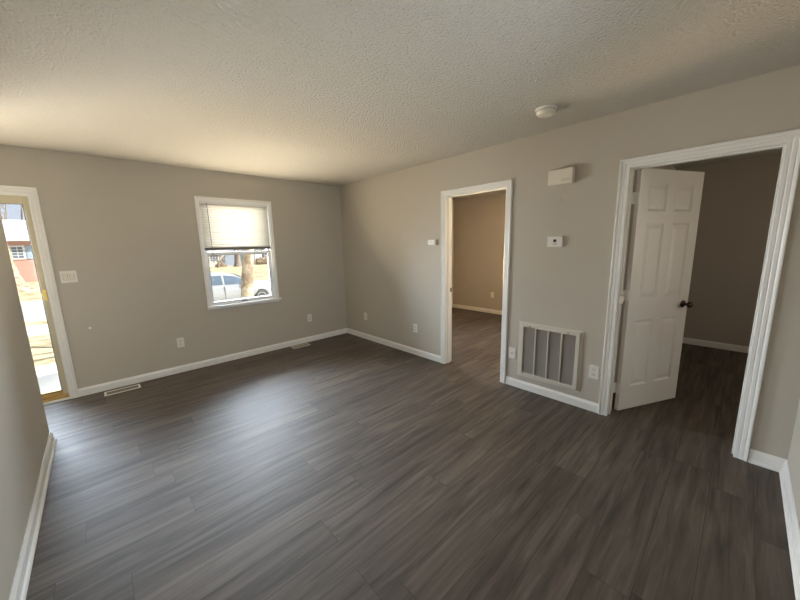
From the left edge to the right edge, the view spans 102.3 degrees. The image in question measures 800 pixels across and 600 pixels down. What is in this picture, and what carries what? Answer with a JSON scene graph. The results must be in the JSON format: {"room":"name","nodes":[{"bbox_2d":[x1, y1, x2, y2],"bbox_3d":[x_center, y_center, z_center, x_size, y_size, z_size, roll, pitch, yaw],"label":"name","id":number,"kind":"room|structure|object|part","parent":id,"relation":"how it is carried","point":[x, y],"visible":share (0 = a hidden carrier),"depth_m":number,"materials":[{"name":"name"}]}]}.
{"room":"empty living room","nodes":[
{"label":"empty living room","id":0,"kind":"room"},
{"bbox_2d":[0,215,48,599],"bbox_3d":[-1.487,0.153,0.896,0.115,2.440,3.945,-10,13,-42],"label":"wall","id":1,"kind":"structure","parent":0,"point":[24,429],"depth_m":1.85,"materials":[{"name":"beige paint"}]},
{"bbox_2d":[9,432,56,599],"bbox_3d":[-1.470,1.310,1.105,0.167,0.090,3.971,-10,13,-42],"label":"baseboard","id":2,"kind":"structure","parent":1,"relation":"attached to","point":[20,584],"depth_m":1.70,"materials":[{"name":"white paint"}]},
{"bbox_2d":[0,144,453,388],"bbox_3d":[-1.655,-0.374,4.865,8.070,2.740,0.140,-10,13,-42],"label":"wall","id":3,"kind":"structure","parent":0,"point":[128,229],"depth_m":3.70,"materials":[{"name":"beige paint"}]},
{"bbox_2d":[0,193,69,398],"bbox_3d":[-3.807,0.056,2.894,0.918,1.985,0.086,-10,13,-42],"label":"storm door","id":4,"kind":"structure","parent":3,"relation":"in","point":[4,199],"depth_m":3.16,"materials":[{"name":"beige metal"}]},
{"bbox_3d":[-3.489,-0.044,3.158,0.037,0.110,0.052,-10,13,-42],"label":"door handle","id":5,"kind":"part","parent":4,"relation":"part of","materials":[{"name":"gold metal"}]},
{"bbox_3d":[-3.803,1.007,3.077,0.814,0.050,0.034,-10,13,-42],"label":"rail","id":6,"kind":"part","parent":4,"relation":"part of","materials":[{"name":"brown wood"}]},
{"bbox_2d":[0,185,78,398],"bbox_3d":[-3.746,0.050,2.827,1.044,2.088,0.021,-10,13,-42],"label":"trim","id":7,"kind":"structure","parent":3,"relation":"attached to","point":[32,193],"depth_m":3.12,"materials":[{"name":"white paint"}]},
{"bbox_2d":[59,270,77,282],"bbox_3d":[-3.305,-0.231,3.212,0.120,0.118,0.010,-10,13,-42],"label":"light switch","id":8,"kind":"object","parent":3,"relation":"attached to","point":[65,276],"visible":1,"depth_m":3.21,"materials":[{"name":"white plastic"}]},
{"bbox_2d":[176,337,184,347],"bbox_3d":[-2.675,0.519,3.925,0.074,0.118,0.009,-10,13,-42],"label":"wall outlet","id":9,"kind":"object","parent":3,"relation":"attached to","point":[180,341],"visible":1,"depth_m":3.92,"materials":[{"name":"white plastic"}]},
{"bbox_2d":[78,328,346,396],"bbox_3d":[-2.130,0.747,4.475,3.342,0.084,0.014,-10,13,-42],"label":"baseboard","id":10,"kind":"structure","parent":3,"relation":"attached to","point":[97,388],"depth_m":4.06,"materials":[{"name":"white paint"}]},
{"bbox_2d":[194,196,281,310],"bbox_3d":[-2.149,-0.623,4.326,0.956,1.401,0.185,-10,13,-42],"label":"window","id":11,"kind":"structure","parent":3,"relation":"in","point":[271,256],"depth_m":4.29,"materials":[{"name":"white paint"}]},
{"bbox_2d":[199,201,270,262],"bbox_3d":[-2.137,-0.889,4.250,0.819,0.754,0.045,-10,13,-42],"label":"window blind","id":12,"kind":"object","parent":11,"relation":"attached to","point":[225,226],"visible":1,"depth_m":4.21,"materials":[{"name":"white paint"}]},
{"bbox_3d":[-2.149,-1.246,4.193,0.819,0.029,0.032,-10,13,-42],"label":"head rail","id":13,"kind":"part","parent":12,"relation":"part of","materials":[{"name":"white paint"}]},
{"bbox_3d":[-2.135,-0.687,4.287,0.819,0.030,0.026,-10,13,-42],"label":"rail","id":14,"kind":"part","parent":12,"relation":"part of","materials":[{"name":"white plastic"}]},
{"bbox_3d":[-2.156,-0.318,4.383,0.827,0.675,0.030,-10,13,-42],"label":"sash","id":15,"kind":"part","parent":11,"relation":"part of","materials":[{"name":"white plastic"}]},
{"bbox_3d":[-2.086,0.051,4.391,0.956,0.048,0.045,-10,13,-42],"label":"sill","id":16,"kind":"part","parent":11,"relation":"part of","materials":[{"name":"white paint"}]},
{"bbox_2d":[307,314,311,321],"bbox_3d":[-1.426,0.282,5.079,0.074,0.118,0.009,-10,13,-42],"label":"wall outlet","id":17,"kind":"object","parent":3,"relation":"attached to","point":[309,316],"visible":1,"depth_m":5.07,"materials":[{"name":"white plastic"}]},
{"bbox_2d":[0,0,799,199],"bbox_3d":[0.794,-1.429,2.009,8.070,0.200,7.380,-10,13,-42],"label":"ceiling","id":18,"kind":"structure","parent":0,"point":[328,92],"depth_m":1.78,"materials":[{"name":"grey paint"}]},
{"bbox_2d":[535,104,557,117],"bbox_3d":[1.064,-1.366,2.346,0.148,0.050,0.148,-10,13,-42],"label":"smoke detector","id":19,"kind":"object","parent":18,"relation":"attached to","point":[544,111],"visible":1,"depth_m":2.31,"materials":[{"name":"white plastic"}]},
{"bbox_3d":[1.064,-1.385,2.342,0.148,0.010,0.148,-10,13,-42],"label":"mounting plate","id":20,"kind":"part","parent":19,"relation":"part of","materials":[{"name":"white plastic"}]},
{"bbox_2d":[26,307,795,599],"bbox_3d":[0.830,1.130,2.472,8.070,0.120,7.160,-10,13,-42],"label":"floor","id":21,"kind":"structure","parent":0,"point":[346,466],"depth_m":2.00,"materials":[{"name":"grey plastic"}]},
{"bbox_2d":[42,393,69,404],"bbox_3d":[-3.785,1.052,3.066,0.918,0.034,0.182,-10,13,-42],"label":"threshold","id":22,"kind":"object","parent":21,"relation":"on","point":[62,397],"visible":0.22,"depth_m":3.28,"materials":[{"name":"brown wood"}]},
{"bbox_2d":[104,384,140,395],"bbox_3d":[-3.007,0.975,3.494,0.300,0.006,0.125,-10,13,-42],"label":"floor vent","id":23,"kind":"object","parent":21,"relation":"in","point":[132,387],"visible":1,"depth_m":3.48,"materials":[{"name":"white plastic"}]},
{"bbox_2d":[291,343,310,348],"bbox_3d":[-1.510,0.699,4.904,0.270,0.006,0.125,-10,13,-42],"label":"floor vent","id":24,"kind":"object","parent":21,"relation":"in","point":[305,344],"visible":1,"depth_m":4.91,"materials":[{"name":"beige metal"}]},
{"bbox_2d":[340,65,799,459],"bbox_3d":[1.532,-0.256,2.886,0.115,2.440,7.103,-10,13,-42],"label":"wall","id":25,"kind":"structure","parent":0,"point":[392,274],"depth_m":2.86,"materials":[{"name":"beige paint"}]},
{"bbox_2d":[347,328,440,362],"bbox_3d":[-0.202,0.641,4.842,0.014,0.084,2.106,-10,13,-42],"label":"baseboard","id":26,"kind":"structure","parent":25,"relation":"attached to","point":[437,358],"depth_m":4.66,"materials":[{"name":"white paint"}]},
{"bbox_2d":[413,324,417,332],"bbox_3d":[0.207,0.382,4.352,0.009,0.118,0.074,-10,13,-42],"label":"wall outlet","id":27,"kind":"object","parent":25,"relation":"attached to","point":[414,325],"visible":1,"depth_m":4.35,"materials":[{"name":"white plastic"}]},
{"bbox_2d":[428,239,436,244],"bbox_3d":[0.395,-0.704,3.921,0.030,0.068,0.137,-10,13,-42],"label":"thermostat","id":28,"kind":"object","parent":25,"relation":"attached to","point":[431,241],"visible":1,"depth_m":3.90,"materials":[{"name":"beige plastic"}]},
{"bbox_2d":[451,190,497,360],"bbox_3d":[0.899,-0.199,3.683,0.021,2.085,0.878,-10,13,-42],"label":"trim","id":29,"kind":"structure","parent":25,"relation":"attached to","point":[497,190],"depth_m":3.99,"materials":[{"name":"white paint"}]},
{"bbox_2d":[441,179,512,383],"bbox_3d":[0.852,-0.170,3.642,0.119,2.043,0.794,-10,13,-42],"label":"door frame","id":30,"kind":"structure","parent":25,"relation":"in","point":[448,198],"depth_m":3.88,"materials":[{"name":"white paint"}]},
{"bbox_2d":[509,347,515,358],"bbox_3d":[1.164,0.551,3.346,0.015,0.118,0.074,-10,13,-42],"label":"wall outlet","id":31,"kind":"object","parent":25,"relation":"attached to","point":[512,351],"visible":1,"depth_m":3.34,"materials":[{"name":"white plastic"}]},
{"bbox_2d":[517,321,583,391],"bbox_3d":[1.419,0.523,3.083,0.061,0.569,0.591,-10,13,-42],"label":"air vent","id":32,"kind":"object","parent":25,"relation":"in","point":[553,353],"visible":1,"depth_m":3.05,"materials":[{"name":"white metal"}]},
{"bbox_2d":[505,376,598,412],"bbox_3d":[1.432,0.900,3.125,0.014,0.084,0.882,-10,13,-42],"label":"baseboard","id":33,"kind":"structure","parent":25,"relation":"attached to","point":[572,400],"depth_m":3.08,"materials":[{"name":"white paint"}]},
{"bbox_2d":[547,236,562,246],"bbox_3d":[1.388,-0.523,2.884,0.027,0.092,0.128,-10,13,-42],"label":"wall control","id":34,"kind":"object","parent":25,"relation":"attached to","point":[554,241],"visible":1,"depth_m":2.87,"materials":[{"name":"white plastic"}]},
{"bbox_2d":[548,167,574,186],"bbox_3d":[1.382,-1.057,2.766,0.054,0.132,0.207,-10,13,-42],"label":"door chime","id":35,"kind":"object","parent":25,"relation":"attached to","point":[563,176],"visible":1,"depth_m":2.74,"materials":[{"name":"beige plastic"}]},
{"bbox_2d":[589,365,598,379],"bbox_3d":[1.685,0.628,2.801,0.009,0.118,0.074,-10,13,-42],"label":"wall outlet","id":36,"kind":"object","parent":25,"relation":"attached to","point":[593,370],"visible":1,"depth_m":2.80,"materials":[{"name":"white plastic"}]},
{"bbox_2d":[607,144,785,453],"bbox_3d":[2.307,-0.025,2.619,0.823,2.040,0.835,-10,13,-42],"label":"door","id":37,"kind":"structure","parent":25,"relation":"in","point":[782,145],"depth_m":2.72,"materials":[{"name":"white paint"}]},
{"bbox_3d":[2.510,0.030,2.880,0.064,0.064,0.175,-4,10,-17],"label":"door knob","id":38,"kind":"part","parent":37,"relation":"part of","materials":[{"name":"brown metal"}]},
{"bbox_2d":[598,129,799,461],"bbox_3d":[2.013,0.009,2.315,0.024,2.090,0.892,-10,13,-42],"label":"trim","id":39,"kind":"structure","parent":25,"relation":"attached to","point":[790,166],"depth_m":2.09,"materials":[{"name":"white paint"}]},
{"bbox_2d":[453,154,781,346],"bbox_3d":[3.716,-0.653,4.908,0.120,2.440,7.100,-10,13,-42],"label":"wall","id":40,"kind":"structure","parent":0,"point":[737,199],"depth_m":4.30,"materials":[{"name":"paint"}]},
{"bbox_2d":[453,304,501,314],"bbox_3d":[2.295,0.295,6.532,0.014,0.084,3.020,-10,13,-42],"label":"baseboard","id":41,"kind":"structure","parent":40,"relation":"attached to","point":[499,312],"depth_m":7.12,"materials":[{"name":"white paint"}]},
{"bbox_2d":[682,337,748,352],"bbox_3d":[5.002,0.724,3.687,0.014,0.084,3.280,-10,13,-42],"label":"baseboard","id":42,"kind":"structure","parent":40,"relation":"attached to","point":[725,346],"depth_m":4.39,"materials":[{"name":"white paint"}]},
{"bbox_2d":[611,148,779,409],"bbox_3d":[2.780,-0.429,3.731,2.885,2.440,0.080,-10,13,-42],"label":"door frame","id":43,"kind":"structure","parent":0,"point":[667,167],"depth_m":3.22,"materials":[{"name":"paint"}]},
{"bbox_2d":[788,401,799,526],"bbox_3d":[0.675,0.234,0.146,4.950,2.440,0.115,-10,13,-42],"label":"wall","id":44,"kind":"structure","parent":0,"point":[794,452],"depth_m":1.85,"materials":[{"name":"beige paint"}]},
{"bbox_2d":[748,449,799,599],"bbox_3d":[1.153,1.278,0.951,3.445,0.090,0.162,-10,13,-42],"label":"baseboard","id":45,"kind":"structure","parent":44,"relation":"attached to","point":[758,458],"depth_m":1.75,"materials":[{"name":"white paint"}]},
{"label":"outside","id":46,"kind":"structure","parent":0,"visible":0},
{"bbox_2d":[18,264,268,365],"bbox_3d":[-24.846,-0.528,31.279,180.000,4.500,190.000,-10,13,-42],"label":"ground","id":47,"kind":"structure","parent":46,"point":[41,346],"depth_m":18.32,"materials":[{"name":"tan dry soil"},{"name":"sand"}]},
{"bbox_2d":[0,204,22,219],"bbox_3d":[-43.542,-10.190,36.971,17.268,15.828,18.293,-5,11,-23],"label":"bare tree","id":48,"kind":"object","parent":47,"relation":"on","point":[21,211],"visible":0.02,"depth_m":38.49,"materials":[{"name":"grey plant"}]},
{"bbox_2d":[2,219,37,281],"bbox_3d":[-31.760,-3.547,23.527,12.200,4.700,8.930,-10,13,-42],"label":"brick house","id":49,"kind":"structure","parent":47,"relation":"on","point":[16,232],"depth_m":22.94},
{"bbox_3d":[-26.956,-3.318,22.522,0.780,0.760,0.010,-10,13,-42],"label":"pane","id":50,"kind":"part","parent":49,"relation":"part of","materials":[{"name":"white glass"}]},
{"bbox_2d":[25,246,32,258],"bbox_3d":[-26.452,-3.416,23.028,0.380,0.900,0.048,-10,13,-42],"label":"shutter","id":51,"kind":"object","parent":49,"relation":"hanging from","point":[28,251],"depth_m":22.96,"materials":[{"name":"blue paint"}]},
{"bbox_2d":[7,244,37,292],"bbox_3d":[-25.321,-6.886,19.924,16.327,12.740,7.808,1,10,12],"label":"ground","id":52,"kind":"structure","parent":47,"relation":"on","point":[22,286],"depth_m":20.30,"materials":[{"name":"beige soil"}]},
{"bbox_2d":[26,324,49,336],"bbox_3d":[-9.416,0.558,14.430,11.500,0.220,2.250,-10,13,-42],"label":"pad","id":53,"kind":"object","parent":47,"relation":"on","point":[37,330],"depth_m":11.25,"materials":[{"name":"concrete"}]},
{"bbox_2d":[35,363,60,393],"bbox_3d":[-4.739,1.413,3.817,2.400,0.610,2.130,-10,13,-42],"label":"porch","id":54,"kind":"object","parent":47,"relation":"on","point":[47,375],"depth_m":4.25,"materials":[{"name":"concrete"}]},
{"bbox_2d":[20,280,269,322],"bbox_3d":[-13.296,-0.159,18.858,180.000,0.300,7.400,-10,13,-42],"label":"curb","id":55,"kind":"object","parent":47,"relation":"on","point":[36,319],"depth_m":12.95,"materials":[{"name":"concrete"}]},
{"bbox_2d":[207,250,227,266],"bbox_3d":[-31.928,-7.030,49.923,7.400,4.700,8.930,-10,13,-42],"label":"house","id":56,"kind":"structure","parent":47,"relation":"on","point":[211,260],"depth_m":48.38,"materials":[{"name":"grey"}]},
{"bbox_2d":[208,250,233,267],"bbox_3d":[-19.387,-5.181,33.725,3.930,3.900,4.604,5,12,34],"label":"bare tree","id":57,"kind":"object","parent":47,"relation":"on","point":[208,250],"visible":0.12,"depth_m":33.84,"materials":[{"name":"grey plant"}]},
{"bbox_2d":[215,262,226,266],"bbox_3d":[-20.528,-3.990,36.951,1.324,0.649,0.821,-10,13,-42],"label":"shrub","id":58,"kind":"object","parent":47,"relation":"on","point":[221,264],"visible":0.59,"depth_m":36.78,"materials":[{"name":"brown plant"}]},
{"bbox_2d":[233,250,241,266],"bbox_3d":[-19.525,-10.645,36.097,13.981,13.870,12.157,0,10,6],"label":"bare tree","id":59,"kind":"object","parent":47,"relation":"on","point":[237,262],"visible":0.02,"depth_m":35.52,"materials":[{"name":"brown plant"}]},
{"bbox_2d":[241,249,253,298],"bbox_3d":[-3.789,-3.401,9.190,7.573,8.611,6.914,-3,10,-11],"label":"bare tree","id":60,"kind":"object","parent":47,"relation":"on","point":[247,259],"visible":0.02,"depth_m":9.05,"materials":[{"name":"brown plant"}]},
{"bbox_2d":[240,249,266,264],"bbox_3d":[-20.785,-8.366,54.773,11.300,5.000,8.930,-10,13,-42],"label":"house","id":61,"kind":"structure","parent":47,"relation":"on","point":[255,255],"depth_m":49.02,"materials":[{"name":"white"}]},
{"bbox_2d":[253,257,267,264],"bbox_3d":[-17.669,-4.947,40.940,2.125,1.056,1.301,-10,13,-42],"label":"shrub","id":62,"kind":"object","parent":47,"relation":"on","point":[258,261],"visible":0.73,"depth_m":40.48,"materials":[{"name":"brown plant"}]},
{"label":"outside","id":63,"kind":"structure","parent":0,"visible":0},
{"bbox_2d":[21,281,269,319],"bbox_3d":[-13.295,-0.120,18.865,180.000,0.220,7.000,-10,13,-42],"label":"street","id":64,"kind":"structure","parent":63,"point":[30,310],"depth_m":15.16,"materials":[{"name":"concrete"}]},
{"bbox_2d":[210,272,270,301],"bbox_3d":[-8.489,-0.556,15.505,4.750,1.590,2.030,-10,13,-42],"label":"parked car","id":65,"kind":"object","parent":64,"relation":"on","point":[225,286],"visible":0.27,"depth_m":14.92,"materials":[{"name":"silver metal"}]}
]}

